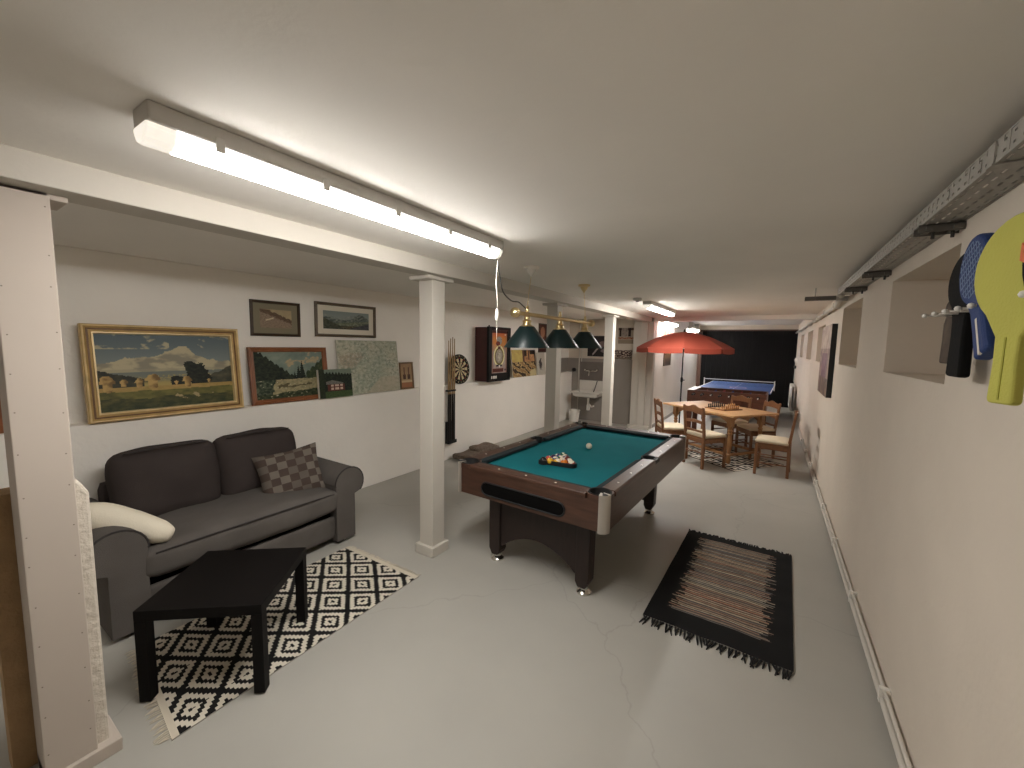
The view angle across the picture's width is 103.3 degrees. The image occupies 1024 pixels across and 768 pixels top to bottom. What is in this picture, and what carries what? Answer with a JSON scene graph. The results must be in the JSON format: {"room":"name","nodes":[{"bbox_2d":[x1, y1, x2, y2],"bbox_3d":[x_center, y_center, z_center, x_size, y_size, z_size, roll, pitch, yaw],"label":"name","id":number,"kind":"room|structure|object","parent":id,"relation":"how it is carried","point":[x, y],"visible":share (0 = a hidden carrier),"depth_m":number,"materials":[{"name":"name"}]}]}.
{"room":"basement game room","nodes":[
{"label":"basement game room","id":0,"kind":"room"},
{"bbox_2d":[0,487,37,767],"bbox_3d":[-1.927,0.959,1.602,0.110,1.110,0.137,5,7,32],"label":"trim","id":1,"kind":"structure","parent":0,"point":[14,671],"depth_m":1.55,"materials":[{"name":"paint"}]},
{"bbox_2d":[0,245,571,499],"bbox_3d":[-2.402,0.130,3.885,0.370,2.300,13.900,5,7,32],"label":"wall","id":2,"kind":"structure","parent":0,"point":[378,434],"depth_m":3.93,"materials":[{"name":"white paint"}]},
{"bbox_2d":[0,401,3,432],"bbox_3d":[-3.348,-0.051,2.114,0.105,0.760,0.835,5,7,32],"label":"framed picture","id":3,"kind":"object","parent":2,"relation":"on","point":[1,420],"visible":0.33,"depth_m":2.46},
{"bbox_2d":[77,323,243,423],"bbox_3d":[-2.647,-0.101,3.151,0.116,0.686,0.962,5,7,32],"label":"framed picture","id":4,"kind":"object","parent":2,"relation":"on","point":[130,372],"visible":1,"depth_m":3.08,"materials":[{"name":"multicoloured paint"}]},
{"bbox_2d":[249,299,300,336],"bbox_3d":[-2.255,-0.622,3.875,0.025,0.330,0.460,5,7,32],"label":"framed picture","id":5,"kind":"object","parent":2,"relation":"attached to","point":[267,318],"visible":1,"depth_m":3.86,"materials":[{"name":"beige paper"}]},
{"bbox_2d":[246,347,327,405],"bbox_3d":[-2.159,-0.093,3.969,0.088,0.530,0.755,5,7,32],"label":"framed picture","id":6,"kind":"object","parent":2,"relation":"on","point":[276,374],"visible":0.93,"depth_m":3.91},
{"bbox_2d":[316,368,352,398],"bbox_3d":[-1.886,-0.008,4.322,0.061,0.302,0.385,5,7,32],"label":"print","id":7,"kind":"object","parent":2,"relation":"on","point":[331,383],"visible":1,"depth_m":4.29,"materials":[{"name":"green paper"}]},
{"bbox_2d":[314,301,375,337],"bbox_3d":[-1.837,-0.704,4.517,0.029,0.362,0.760,5,7,32],"label":"framed picture","id":8,"kind":"object","parent":2,"relation":"attached to","point":[330,319],"visible":1,"depth_m":4.48},
{"bbox_2d":[335,340,400,394],"bbox_3d":[-1.664,-0.201,4.753,0.085,0.612,0.845,5,7,32],"label":"map poster","id":9,"kind":"object","parent":2,"relation":"on","point":[374,367],"visible":0.94,"depth_m":4.75,"materials":[{"name":"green paper"}]},
{"bbox_2d":[399,362,413,389],"bbox_3d":[-1.363,-0.109,5.243,0.048,0.345,0.225,5,7,32],"label":"framed picture","id":10,"kind":"object","parent":2,"relation":"on","point":[406,374],"visible":1,"depth_m":5.24},
{"bbox_2d":[445,382,456,443],"bbox_3d":[-0.885,0.415,5.890,0.071,0.900,0.180,5,7,32],"label":"cue rack","id":11,"kind":"object","parent":2,"relation":"attached to","point":[449,390],"visible":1,"depth_m":5.87,"materials":[{"name":"black wood"}]},
{"bbox_2d":[447,341,448,441],"bbox_3d":[-0.909,0.114,5.808,0.029,1.470,0.029,5,7,32],"label":"billiard cue","id":12,"kind":"object","parent":11,"relation":"in","point":[448,341],"visible":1,"depth_m":5.80,"materials":[{"name":"black wood"}]},
{"bbox_2d":[449,338,450,440],"bbox_3d":[-0.887,0.096,5.840,0.029,1.500,0.029,5,7,32],"label":"billiard cue","id":13,"kind":"object","parent":11,"relation":"in","point":[450,338],"visible":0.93,"depth_m":5.85,"materials":[{"name":"black wood"}]},
{"bbox_2d":[445,422,456,443],"bbox_3d":[-0.890,0.704,5.918,0.070,0.320,0.180,5,7,32],"label":"tray","id":14,"kind":"object","parent":11,"relation":"on","point":[446,423],"depth_m":5.87,"materials":[{"name":"black rubber"}]},
{"bbox_2d":[451,337,452,439],"bbox_3d":[-0.863,0.083,5.877,0.029,1.520,0.029,5,7,32],"label":"billiard cue","id":15,"kind":"object","parent":11,"relation":"in","point":[452,337],"visible":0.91,"depth_m":5.88,"materials":[{"name":"brown wood"}]},
{"bbox_2d":[453,339,454,439],"bbox_3d":[-0.841,0.090,5.911,0.029,1.500,0.029,5,7,32],"label":"billiard cue","id":16,"kind":"object","parent":11,"relation":"in","point":[454,339],"visible":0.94,"depth_m":5.92,"materials":[{"name":"black wood"}]},
{"bbox_2d":[449,354,469,383],"bbox_3d":[-0.786,-0.222,6.052,0.080,0.444,0.444,5,7,32],"label":"dartboard","id":17,"kind":"object","parent":2,"relation":"on","point":[462,370],"visible":0.9,"depth_m":6.04,"materials":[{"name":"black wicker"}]},
{"bbox_2d":[475,325,510,381],"bbox_3d":[-0.309,-0.506,6.698,0.285,0.901,0.628,5,7,32],"label":"machine","id":18,"kind":"object","parent":2,"relation":"attached to","point":[492,359],"visible":0.98,"depth_m":6.50,"materials":[{"name":"black wood"}]},
{"bbox_2d":[510,350,535,377],"bbox_3d":[0.228,-0.393,7.668,0.070,0.499,0.860,5,7,32],"label":"print","id":19,"kind":"object","parent":2,"relation":"on","point":[523,363],"visible":1,"depth_m":7.62,"materials":[{"name":"beige paper"}]},
{"bbox_2d":[536,352,545,374],"bbox_3d":[0.584,-0.415,8.223,0.059,0.449,0.340,5,7,32],"label":"print","id":20,"kind":"object","parent":2,"relation":"on","point":[540,358],"visible":1,"depth_m":8.21,"materials":[{"name":"beige paper"}]},
{"bbox_2d":[538,323,546,351],"bbox_3d":[0.636,-0.948,8.371,0.021,0.590,0.340,5,7,32],"label":"framed picture","id":21,"kind":"object","parent":2,"relation":"attached to","point":[542,331],"visible":0.63,"depth_m":8.37,"materials":[{"name":"brown paper"}]},
{"bbox_2d":[561,358,567,371],"bbox_3d":[1.101,-0.431,9.183,0.004,0.320,0.850,5,7,32],"label":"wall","id":22,"kind":"structure","parent":2,"relation":"attached to","point":[564,361],"depth_m":9.35,"materials":[{"name":"white paint"}]},
{"bbox_2d":[0,406,898,767],"bbox_3d":[1.077,1.290,5.022,5.200,0.100,19.800,5,7,32],"label":"floor","id":23,"kind":"structure","parent":0,"point":[477,661],"depth_m":2.12,"materials":[{"name":"paint"}]},
{"bbox_2d":[0,183,97,767],"bbox_3d":[-1.752,0.421,1.529,0.189,2.200,0.210,5,7,32],"label":"post","id":24,"kind":"object","parent":23,"relation":"on","point":[33,391],"visible":0.99,"depth_m":1.46,"materials":[{"name":"paint"}]},
{"bbox_2d":[38,715,122,767],"bbox_3d":[-1.745,1.488,1.642,0.185,0.055,0.205,5,7,32],"label":"trim","id":25,"kind":"structure","parent":23,"relation":"on","point":[113,744],"depth_m":1.64,"materials":[{"name":"paint"}]},
{"bbox_2d":[74,478,108,743],"bbox_3d":[-1.785,0.934,1.649,0.255,1.155,0.102,5,7,32],"label":"pier","id":26,"kind":"object","parent":23,"relation":"on","point":[82,494],"visible":0.24,"depth_m":1.60,"materials":[{"name":"paint"}]},
{"bbox_2d":[89,427,363,640],"bbox_3d":[-2.140,0.891,3.072,0.948,0.951,1.738,5,7,32],"label":"sofa","id":27,"kind":"object","parent":23,"relation":"on","point":[211,494],"visible":0.77,"depth_m":2.82,"materials":[{"name":"black fabric"}]},
{"bbox_2d":[90,502,174,543],"bbox_3d":[-2.388,0.816,2.334,0.728,0.268,0.179,-1,6,-18],"label":"bolster pillow","id":28,"kind":"object","parent":27,"relation":"on","point":[103,514],"visible":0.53,"depth_m":2.34,"materials":[{"name":"beige fabric"}]},
{"bbox_2d":[103,441,220,515],"bbox_3d":[-2.480,0.700,2.912,0.318,0.519,0.615,5,7,32],"label":"cushion","id":29,"kind":"object","parent":27,"relation":"on","point":[165,479],"depth_m":2.80,"materials":[{"name":"fabric"}]},
{"bbox_2d":[146,487,337,576],"bbox_3d":[-2.069,0.988,3.034,0.774,0.246,1.260,5,7,32],"label":"seat cushion","id":30,"kind":"object","parent":27,"relation":"on","point":[238,519],"depth_m":2.83,"materials":[{"name":"fabric"}]},
{"bbox_2d":[212,427,293,494],"bbox_3d":[-2.155,0.654,3.418,0.330,0.524,0.620,5,7,32],"label":"cushion","id":31,"kind":"object","parent":27,"relation":"on","point":[236,472],"depth_m":3.22,"materials":[{"name":"fabric"}]},
{"bbox_2d":[251,442,324,493],"bbox_3d":[-1.826,0.741,3.344,0.531,0.441,0.237,-3,7,-36],"label":"cushion","id":32,"kind":"object","parent":27,"relation":"on","point":[296,469],"visible":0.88,"depth_m":3.30,"materials":[{"name":"brown fabric"}]},
{"bbox_2d":[126,546,420,744],"bbox_3d":[-1.406,1.431,2.537,0.800,0.009,1.537,4,7,31],"label":"area rug","id":33,"kind":"object","parent":23,"relation":"on","point":[201,669],"visible":0.78,"depth_m":2.31,"materials":[{"name":"white fabric"}]},
{"bbox_2d":[133,547,307,701],"bbox_3d":[-1.492,1.236,2.170,0.550,0.450,0.550,0,6,-7],"label":"coffee table","id":34,"kind":"object","parent":33,"relation":"on","point":[223,583],"visible":1,"depth_m":1.98,"materials":[{"name":"black paint"}]},
{"bbox_2d":[410,274,453,557],"bbox_3d":[-0.637,0.277,3.231,0.200,2.200,0.280,5,7,32],"label":"post","id":35,"kind":"object","parent":23,"relation":"on","point":[432,543],"visible":1,"depth_m":3.18,"materials":[{"name":"paint"}]},
{"bbox_2d":[455,442,499,458],"bbox_3d":[-0.527,1.043,6.214,0.359,0.192,0.834,5,7,32],"label":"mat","id":36,"kind":"object","parent":23,"relation":"on","point":[487,446],"visible":0.82,"depth_m":6.12,"materials":[{"name":"brown fabric"}]},
{"bbox_2d":[542,302,566,432],"bbox_3d":[0.500,0.126,4.996,0.200,2.200,0.280,5,7,32],"label":"post","id":37,"kind":"object","parent":23,"relation":"on","point":[553,355],"visible":0.54,"depth_m":4.92,"materials":[{"name":"paint"}]},
{"bbox_2d":[458,421,685,595],"bbox_3d":[0.693,0.962,3.767,1.261,0.782,2.198,5,7,35],"label":"pool table","id":38,"kind":"object","parent":23,"relation":"on","point":[562,509],"visible":1,"depth_m":3.07,"materials":[{"name":"brown wood"}]},
{"bbox_2d":[480,440,537,462],"bbox_3d":[-0.001,0.603,3.605,0.045,0.040,0.875,5,7,35],"label":"cushion","id":39,"kind":"object","parent":38,"relation":"on","point":[495,457],"depth_m":3.56,"materials":[{"name":"black fabric"}]},
{"bbox_2d":[481,462,590,487],"bbox_3d":[0.144,0.670,2.944,0.955,0.040,0.045,5,7,35],"label":"cushion","id":40,"kind":"object","parent":38,"relation":"on","point":[536,475],"depth_m":2.90,"materials":[{"name":"black fabric"}]},
{"bbox_2d":[539,454,576,468],"bbox_3d":[0.406,0.634,3.381,0.310,0.035,0.285,3,6,21],"label":"ball rack","id":41,"kind":"object","parent":38,"relation":"on","point":[541,462],"visible":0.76,"depth_m":3.25,"materials":[{"name":"black plastic"}]},
{"bbox_2d":[543,425,582,440],"bbox_3d":[0.583,0.533,4.432,0.045,0.040,0.875,5,7,35],"label":"cushion","id":42,"kind":"object","parent":38,"relation":"on","point":[568,431],"depth_m":4.38,"materials":[{"name":"black fabric"}]},
{"bbox_2d":[586,443,591,448],"bbox_3d":[0.727,0.587,3.827,0.057,0.057,0.057,5,7,32],"label":"cue ball","id":43,"kind":"object","parent":38,"relation":"on","point":[588,445],"visible":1,"depth_m":3.81,"materials":[{"name":"beige plastic"}]},
{"bbox_2d":[597,459,641,486],"bbox_3d":[0.817,0.674,3.034,0.045,0.040,0.875,5,7,35],"label":"cushion","id":44,"kind":"object","parent":38,"relation":"on","point":[610,480],"depth_m":2.97,"materials":[{"name":"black fabric"}]},
{"bbox_2d":[586,425,668,438],"bbox_3d":[1.257,0.537,4.522,0.955,0.040,0.045,5,7,35],"label":"cushion","id":45,"kind":"object","parent":38,"relation":"on","point":[641,434],"depth_m":4.50,"materials":[{"name":"black fabric"}]},
{"bbox_2d":[644,438,671,454],"bbox_3d":[1.401,0.604,3.861,0.045,0.040,0.875,5,7,35],"label":"cushion","id":46,"kind":"object","parent":38,"relation":"on","point":[659,446],"depth_m":3.80,"materials":[{"name":"black fabric"}]},
{"bbox_2d":[568,409,579,421],"bbox_3d":[1.407,0.712,9.196,0.277,0.255,0.276,5,7,32],"label":"bucket","id":47,"kind":"object","parent":23,"relation":"on","point":[573,413],"visible":1,"depth_m":9.11,"materials":[{"name":"white plastic"}]},
{"bbox_2d":[601,315,619,425],"bbox_3d":[1.584,-0.017,6.677,0.200,2.200,0.280,5,7,32],"label":"post","id":48,"kind":"object","parent":23,"relation":"on","point":[610,320],"visible":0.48,"depth_m":6.60,"materials":[{"name":"paint"}]},
{"bbox_2d":[627,318,656,429],"bbox_3d":[2.727,-0.220,8.463,0.440,2.300,0.330,5,7,32],"label":"wall pier","id":49,"kind":"object","parent":23,"relation":"on","point":[643,364],"visible":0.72,"depth_m":8.37,"materials":[{"name":"paint"}]},
{"bbox_2d":[636,329,734,422],"bbox_3d":[3.175,0.002,7.591,1.575,2.045,1.575,-4,8,-44],"label":"parasol","id":50,"kind":"object","parent":23,"relation":"on","point":[683,342],"visible":0.77,"depth_m":7.03,"materials":[{"name":"fabric"}]},
{"bbox_2d":[639,529,793,679],"bbox_3d":[1.555,1.444,2.942,0.805,0.016,1.595,5,7,34],"label":"area rug","id":51,"kind":"object","parent":23,"relation":"on","point":[732,595],"visible":1,"depth_m":2.73,"materials":[{"name":"black fabric"}]},
{"bbox_2d":[686,386,768,428],"bbox_3d":[4.170,0.568,7.893,1.324,0.897,1.200,5,7,34],"label":"foosball table","id":52,"kind":"object","parent":23,"relation":"on","point":[695,393],"visible":0.62,"depth_m":7.71,"materials":[{"name":"brown wood"}]},
{"bbox_2d":[688,444,782,471],"bbox_3d":[3.323,1.145,6.401,1.020,0.006,1.280,-1,6,-21],"label":"area rug","id":53,"kind":"object","parent":23,"relation":"on","point":[740,462],"visible":0.6,"depth_m":6.15,"materials":[{"name":"fabric"}]},
{"bbox_2d":[654,398,688,458],"bbox_3d":[2.498,0.678,6.399,0.448,0.890,0.438,1,6,4],"label":"dining chair","id":54,"kind":"object","parent":53,"relation":"on","point":[661,426],"visible":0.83,"depth_m":6.23,"materials":[{"name":"brown wood"}]},
{"bbox_2d":[682,404,726,468],"bbox_3d":[2.778,0.734,5.875,0.448,0.890,0.438,-1,6,-19],"label":"dining chair","id":55,"kind":"object","parent":53,"relation":"on","point":[703,436],"visible":0.98,"depth_m":5.75,"materials":[{"name":"brown wood"}]},
{"bbox_2d":[663,401,778,463],"bbox_3d":[3.307,0.749,6.592,0.930,0.745,1.420,-1,6,-21],"label":"dining table","id":56,"kind":"object","parent":53,"relation":"on","point":[729,417],"visible":0.52,"depth_m":6.15,"materials":[{"name":"brown wood"}]},
{"bbox_2d":[705,406,742,410],"bbox_3d":[3.346,0.386,6.416,0.380,0.014,0.380,-1,6,-21],"label":"board","id":57,"kind":"object","parent":56,"relation":"on","point":[716,408],"visible":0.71,"depth_m":6.34,"materials":[{"name":"brown wood"}]},
{"bbox_2d":[711,395,751,449],"bbox_3d":[3.799,0.642,7.019,0.448,0.890,0.438,-1,6,-21],"label":"dining chair","id":58,"kind":"object","parent":53,"relation":"on","point":[718,421],"visible":0.56,"depth_m":6.96,"materials":[{"name":"brown wood"}]},
{"bbox_2d":[734,400,780,458],"bbox_3d":[3.897,0.701,6.434,0.448,0.890,0.438,1,6,1],"label":"dining chair","id":59,"kind":"object","parent":53,"relation":"on","point":[750,429],"visible":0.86,"depth_m":6.29,"materials":[{"name":"brown wood"}]},
{"bbox_2d":[753,410,798,478],"bbox_3d":[3.608,0.782,5.544,0.448,0.890,0.438,5,7,36],"label":"dining chair","id":60,"kind":"object","parent":53,"relation":"on","point":[769,442],"visible":1,"depth_m":5.44,"materials":[{"name":"brown wood"}]},
{"bbox_2d":[698,377,774,417],"bbox_3d":[5.702,0.346,10.274,1.580,0.935,2.740,5,7,34],"label":"table","id":61,"kind":"object","parent":23,"relation":"on","point":[769,388],"visible":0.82,"depth_m":10.20,"materials":[{"name":"blue wood"}]},
{"bbox_2d":[0,0,1023,325],"bbox_3d":[1.123,-1.183,4.781,5.200,0.270,19.800,5,7,32],"label":"ceiling","id":62,"kind":"structure","parent":0,"point":[692,158],"depth_m":1.09,"materials":[{"name":"paint"}]},
{"bbox_2d":[133,99,503,320],"bbox_3d":[-0.526,-0.498,1.760,0.115,0.570,1.646,5,7,32],"label":"lamp","id":63,"kind":"object","parent":62,"relation":"attached to","point":[157,126],"depth_m":1.32,"materials":[{"name":"grey plastic"}]},
{"bbox_2d":[496,259,526,309],"bbox_3d":[0.004,-0.660,2.766,0.030,0.257,0.725,3,6,17],"label":"power cable","id":64,"kind":"object","parent":63,"relation":"hanging from","point":[496,259],"visible":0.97,"depth_m":2.59,"materials":[{"name":"grey plastic"}]},
{"bbox_2d":[0,143,651,321],"bbox_3d":[-0.889,-0.824,2.560,0.175,0.110,13.450,5,7,32],"label":"beam","id":65,"kind":"structure","parent":62,"relation":"attached to","point":[82,185],"depth_m":1.81,"materials":[{"name":"paint"}]},
{"bbox_2d":[504,265,601,348],"bbox_3d":[0.426,-0.631,3.590,0.352,0.622,1.544,5,7,32],"label":"lamp","id":66,"kind":"object","parent":62,"relation":"hanging from","point":[526,335],"visible":1,"depth_m":3.46,"materials":[{"name":"gold metal"}]},
{"bbox_2d":[643,301,675,315],"bbox_3d":[2.176,-1.090,5.923,0.115,0.096,1.578,5,7,32],"label":"lamp","id":67,"kind":"object","parent":62,"relation":"attached to","point":[651,305],"visible":1,"depth_m":5.63,"materials":[{"name":"grey plastic"}]},
{"bbox_2d":[649,305,674,315],"bbox_3d":[2.186,-1.067,5.940,0.094,0.047,1.475,5,7,32],"label":"diffuser","id":68,"kind":"object","parent":67,"relation":"attached to","point":[658,308],"depth_m":5.87,"materials":[{"name":"white plastic"}]},
{"bbox_2d":[660,322,678,326],"bbox_3d":[3.536,-1.431,9.073,0.122,0.216,1.508,5,7,32],"label":"lamp","id":69,"kind":"object","parent":62,"relation":"attached to","point":[676,324],"visible":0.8,"depth_m":9.08,"materials":[{"name":"grey plastic"}]},
{"bbox_2d":[663,322,677,325],"bbox_3d":[3.547,-1.348,9.094,0.094,0.047,1.405,5,7,32],"label":"diffuser","id":70,"kind":"object","parent":69,"relation":"attached to","point":[668,323],"depth_m":9.08,"materials":[{"name":"white plastic"}]},
{"bbox_2d":[688,322,699,331],"bbox_3d":[5.335,-1.669,11.865,0.122,0.216,1.508,5,7,32],"label":"lamp","id":71,"kind":"object","parent":62,"relation":"attached to","point":[690,327],"visible":1,"depth_m":11.48,"materials":[{"name":"grey"}]},
{"bbox_2d":[652,314,816,321],"bbox_3d":[3.904,-1.297,7.655,2.980,0.195,0.240,5,7,32],"label":"beam","id":72,"kind":"structure","parent":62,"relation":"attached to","point":[803,316],"depth_m":7.41,"materials":[{"name":"paint"}]},
{"bbox_2d":[805,288,848,300],"bbox_3d":[3.017,-0.859,3.886,0.330,0.130,0.080,5,7,32],"label":"tray offcut","id":73,"kind":"object","parent":62,"relation":"attached to","point":[815,298],"visible":0.98,"depth_m":3.87,"materials":[{"name":"grey metal"}]},
{"bbox_2d":[567,319,633,424],"bbox_3d":[2.020,-0.304,9.198,1.710,2.300,0.250,5,7,32],"label":"wall","id":74,"kind":"structure","parent":0,"point":[622,368],"depth_m":9.01,"materials":[{"name":"paint"}]},
{"bbox_2d":[577,319,582,408],"bbox_3d":[1.565,-0.324,9.316,0.084,2.300,0.029,5,7,32],"label":"pipe","id":75,"kind":"object","parent":74,"relation":"attached to","point":[580,319],"visible":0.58,"depth_m":9.32,"materials":[{"name":"metal"}]},
{"bbox_2d":[570,380,602,409],"bbox_3d":[1.697,0.264,9.034,0.670,0.661,0.455,5,7,32],"label":"sink","id":76,"kind":"object","parent":74,"relation":"attached to","point":[588,389],"visible":0.84,"depth_m":9.08,"materials":[{"name":"grey ceramic"}]},
{"bbox_2d":[570,389,601,397],"bbox_3d":[1.698,0.224,9.030,0.670,0.130,0.455,5,7,32],"label":"basin","id":77,"kind":"object","parent":76,"relation":"in","point":[586,393],"depth_m":8.93,"materials":[{"name":"grey ceramic"}]},
{"bbox_2d":[579,380,602,390],"bbox_3d":[1.810,0.032,9.192,0.590,0.225,0.035,5,7,32],"label":"backsplash","id":78,"kind":"structure","parent":74,"relation":"attached to","point":[584,384],"depth_m":9.19,"materials":[{"name":"white tile"}]},
{"bbox_2d":[580,361,602,380],"bbox_3d":[1.815,-0.294,9.177,0.590,0.415,0.008,5,7,32],"label":"tile panel","id":79,"kind":"object","parent":74,"relation":"attached to","point":[598,375],"visible":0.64,"depth_m":9.18,"materials":[{"name":"grey tile"}]},
{"bbox_2d":[587,336,603,356],"bbox_3d":[1.926,-0.851,9.122,0.460,0.460,0.020,5,7,32],"label":"print","id":80,"kind":"object","parent":74,"relation":"attached to","point":[600,339],"visible":0.55,"depth_m":9.10,"materials":[{"name":"black paper"}]},
{"bbox_2d":[615,350,631,359],"bbox_3d":[2.415,-0.633,8.798,0.380,0.200,0.042,5,7,32],"label":"print","id":81,"kind":"object","parent":74,"relation":"on","point":[619,354],"visible":0.98,"depth_m":8.78,"materials":[{"name":"beige paper"}]},
{"bbox_2d":[618,328,633,343],"bbox_3d":[2.478,-1.041,8.751,0.360,0.340,0.020,5,7,32],"label":"print","id":82,"kind":"object","parent":74,"relation":"attached to","point":[625,335],"visible":0.91,"depth_m":8.75,"materials":[{"name":"beige paper"}]},
{"bbox_2d":[651,321,699,427],"bbox_3d":[4.403,-0.485,10.900,0.250,2.420,5.695,5,7,32],"label":"wall","id":83,"kind":"structure","parent":0,"point":[666,388],"depth_m":10.05,"materials":[{"name":"white paint"}]},
{"bbox_2d":[652,412,672,427],"bbox_3d":[4.483,0.694,10.928,0.015,0.070,5.570,5,7,32],"label":"baseboard","id":84,"kind":"structure","parent":83,"relation":"attached to","point":[671,413],"depth_m":9.70,"materials":[{"name":"grey wood"}]},
{"bbox_2d":[663,353,670,365],"bbox_3d":[3.581,-0.600,9.341,0.023,0.350,0.700,5,7,32],"label":"framed picture","id":85,"kind":"object","parent":83,"relation":"attached to","point":[666,356],"visible":0.87,"depth_m":9.33,"materials":[{"name":"brown paper"}]},
{"bbox_2d":[662,326,672,335],"bbox_3d":[3.554,-1.134,9.242,0.012,0.320,1.000,5,7,32],"label":"print","id":86,"kind":"object","parent":83,"relation":"attached to","point":[666,330],"visible":0.49,"depth_m":9.13,"materials":[{"name":"beige paper"}]},
{"bbox_2d":[696,330,702,386],"bbox_3d":[6.074,-0.607,13.165,0.115,2.285,0.065,5,7,32],"label":"door frame","id":87,"kind":"structure","parent":83,"relation":"attached to","point":[700,331],"depth_m":13.15,"materials":[{"name":"brown wood"}]},
{"bbox_2d":[700,331,797,407],"bbox_3d":[7.165,-0.525,12.543,2.630,2.285,0.110,5,7,32],"label":"wall","id":88,"kind":"structure","parent":0,"point":[767,356],"depth_m":12.28,"materials":[{"name":"black paint"}]},
{"bbox_2d":[703,329,798,330],"bbox_3d":[7.198,-1.641,12.364,2.535,0.040,0.045,5,7,32],"label":"lintel","id":89,"kind":"object","parent":88,"relation":"attached to","point":[768,329],"visible":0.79,"depth_m":12.09,"materials":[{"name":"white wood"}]},
{"bbox_2d":[699,325,798,329],"bbox_3d":[7.258,-1.732,12.469,3.200,0.135,0.200,5,7,32],"label":"wall","id":90,"kind":"structure","parent":0,"point":[731,327],"depth_m":12.36,"materials":[{"name":"paint"}]},
{"bbox_2d":[793,169,1023,767],"bbox_3d":[3.212,0.207,3.554,0.460,2.420,19.400,5,7,32],"label":"wall","id":91,"kind":"structure","parent":0,"point":[920,476],"depth_m":1.68,"materials":[{"name":"paint"}]},
{"bbox_2d":[788,383,796,416],"bbox_3d":[7.386,0.413,10.674,0.127,0.768,1.289,5,7,32],"label":"radiator","id":92,"kind":"object","parent":91,"relation":"attached to","point":[792,393],"visible":1,"depth_m":10.34,"materials":[{"name":"white metal"}]},
{"bbox_2d":[796,295,844,333],"bbox_3d":[5.627,-1.145,7.695,0.107,0.100,9.552,5,7,32],"label":"conduit","id":93,"kind":"object","parent":91,"relation":"attached to","point":[837,305],"visible":0.86,"depth_m":5.17,"materials":[{"name":"metal"}]},
{"bbox_2d":[817,324,837,397],"bbox_3d":[3.799,-0.288,4.886,0.050,0.820,1.000,5,7,32],"label":"print","id":94,"kind":"object","parent":91,"relation":"attached to","point":[829,336],"visible":1,"depth_m":4.58,"materials":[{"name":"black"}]},
{"bbox_2d":[793,415,911,767],"bbox_3d":[2.386,1.423,2.877,0.043,0.100,17.200,5,7,32],"label":"conduit","id":95,"kind":"object","parent":91,"relation":"attached to","point":[884,693],"visible":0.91,"depth_m":2.22,"materials":[{"name":"paint"}]},
{"bbox_2d":[844,286,867,293],"bbox_3d":[2.701,-0.733,3.183,0.130,0.050,0.100,5,7,32],"label":"bracket","id":96,"kind":"object","parent":91,"relation":"attached to","point":[847,289],"visible":1,"depth_m":3.16,"materials":[{"name":"grey metal"}]},
{"bbox_2d":[862,270,891,279],"bbox_3d":[2.290,-0.678,2.546,0.130,0.050,0.100,5,7,32],"label":"bracket","id":97,"kind":"object","parent":91,"relation":"attached to","point":[873,274],"visible":1,"depth_m":2.52,"materials":[{"name":"grey metal"}]},
{"bbox_2d":[837,116,1023,295],"bbox_3d":[1.808,-0.668,1.789,0.128,0.063,4.450,5,7,32],"label":"cable tray","id":98,"kind":"object","parent":91,"relation":"attached to","point":[1013,177],"visible":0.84,"depth_m":1.33,"materials":[{"name":"metal"}]},
{"bbox_2d":[913,221,966,238],"bbox_3d":[1.674,-0.597,1.590,0.130,0.050,0.100,5,7,32],"label":"bracket","id":99,"kind":"object","parent":91,"relation":"attached to","point":[951,228],"visible":1,"depth_m":1.57,"materials":[{"name":"grey metal"}]},
{"bbox_2d":[922,290,1023,317],"bbox_3d":[1.313,-0.211,1.080,0.138,0.060,1.000,5,7,32],"label":"peg rail","id":100,"kind":"object","parent":91,"relation":"attached to","point":[945,312],"visible":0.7,"depth_m":1.27,"materials":[{"name":"paint"}]},
{"bbox_2d":[939,302,951,363],"bbox_3d":[1.611,-0.192,1.486,0.020,0.235,0.110,5,7,32],"label":"racket cover","id":101,"kind":"object","parent":100,"relation":"hanging from","point":[947,326],"visible":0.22,"depth_m":1.50,"materials":[{"name":"grey fabric"}]},
{"bbox_2d":[946,254,972,377],"bbox_3d":[1.487,-0.228,1.330,0.030,0.411,0.270,5,7,32],"label":"racket cover","id":102,"kind":"object","parent":100,"relation":"hanging from","point":[959,360],"visible":0.52,"depth_m":1.33,"materials":[{"name":"black fabric"}]},
{"bbox_2d":[959,233,994,359],"bbox_3d":[1.306,-0.244,1.128,0.038,0.352,0.249,5,7,32],"label":"racket cover","id":103,"kind":"object","parent":100,"relation":"hanging from","point":[983,336],"visible":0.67,"depth_m":1.11,"materials":[{"name":"blue fabric"}]},
{"bbox_2d":[974,212,1023,405],"bbox_3d":[1.148,-0.169,0.922,0.026,0.435,0.216,2,6,13],"label":"paddle","id":104,"kind":"object","parent":100,"relation":"hanging from","point":[998,282],"visible":1,"depth_m":0.94,"materials":[{"name":"yellow plastic"}]},
{"bbox_2d":[1019,243,1023,283],"bbox_3d":[0.981,-0.155,0.720,0.034,0.456,0.270,5,7,32],"label":"racket cover","id":105,"kind":"object","parent":100,"relation":"hanging from","point":[1022,245],"visible":1,"depth_m":0.82,"materials":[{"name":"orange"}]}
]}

